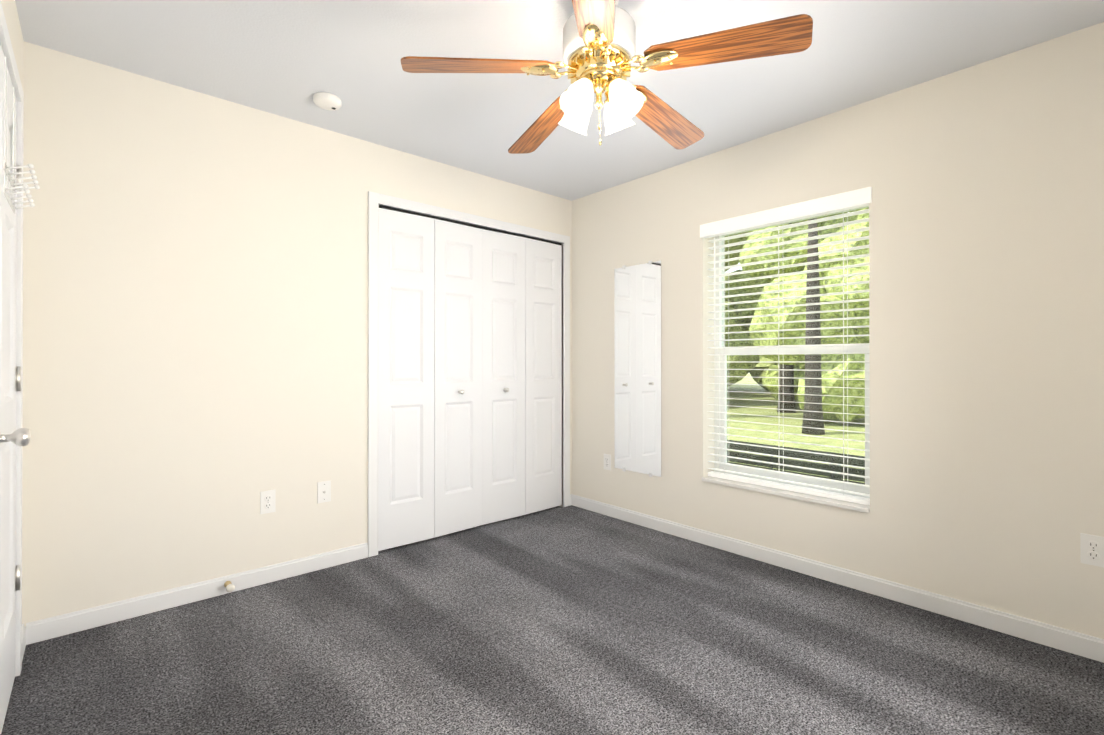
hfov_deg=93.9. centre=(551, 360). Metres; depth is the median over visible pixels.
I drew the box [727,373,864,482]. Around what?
ground
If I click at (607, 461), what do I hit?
outlet
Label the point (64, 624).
baseboard
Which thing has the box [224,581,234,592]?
door stop
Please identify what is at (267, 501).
electrical outlet
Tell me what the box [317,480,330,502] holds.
outlet
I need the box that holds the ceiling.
[15,0,1103,200]
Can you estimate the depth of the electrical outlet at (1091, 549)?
1.98 m
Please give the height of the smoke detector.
0.040 m
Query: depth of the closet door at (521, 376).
3.79 m
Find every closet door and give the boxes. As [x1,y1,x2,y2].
[378,208,482,550]
[482,229,561,524]
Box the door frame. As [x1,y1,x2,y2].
[0,0,23,676]
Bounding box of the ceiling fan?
[401,0,812,153]
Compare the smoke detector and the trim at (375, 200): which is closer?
the smoke detector
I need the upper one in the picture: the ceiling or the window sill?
the ceiling
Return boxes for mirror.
[614,260,661,476]
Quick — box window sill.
[702,476,869,512]
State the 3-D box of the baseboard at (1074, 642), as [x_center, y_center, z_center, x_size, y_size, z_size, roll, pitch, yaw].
[1.305,1.104,2.835,0.018,0.084,3.460,0,0,-42]
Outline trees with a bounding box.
[724,207,868,434]
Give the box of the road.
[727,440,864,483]
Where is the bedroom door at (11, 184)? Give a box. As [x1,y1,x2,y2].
[0,42,39,734]
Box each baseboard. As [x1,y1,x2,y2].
[22,543,367,653]
[570,494,1103,662]
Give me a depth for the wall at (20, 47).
2.08 m
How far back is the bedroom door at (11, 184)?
1.70 m
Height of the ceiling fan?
0.520 m
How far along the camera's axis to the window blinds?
2.87 m
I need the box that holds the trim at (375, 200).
[368,191,569,556]
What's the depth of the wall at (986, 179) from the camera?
2.34 m
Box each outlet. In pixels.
[260,490,275,513]
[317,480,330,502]
[604,454,610,470]
[1080,533,1103,566]
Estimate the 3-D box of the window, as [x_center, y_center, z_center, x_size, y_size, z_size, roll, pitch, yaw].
[1.386,-0.060,3.012,0.065,1.580,0.932,0,0,-42]
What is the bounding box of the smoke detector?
[313,92,340,109]
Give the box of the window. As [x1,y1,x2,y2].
[714,206,869,498]
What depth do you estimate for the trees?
12.27 m
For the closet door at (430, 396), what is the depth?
3.29 m
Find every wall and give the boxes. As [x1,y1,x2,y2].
[1,0,28,625]
[29,43,568,621]
[569,22,1103,638]
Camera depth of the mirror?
3.62 m
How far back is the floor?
1.99 m
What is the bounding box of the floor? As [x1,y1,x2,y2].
[1,505,1103,734]
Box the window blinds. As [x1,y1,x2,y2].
[700,187,871,504]
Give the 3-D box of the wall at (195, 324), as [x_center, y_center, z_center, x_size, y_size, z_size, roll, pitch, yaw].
[-1.028,-0.069,3.151,3.060,2.440,0.120,0,0,-42]
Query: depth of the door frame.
1.87 m
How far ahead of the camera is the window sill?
2.84 m

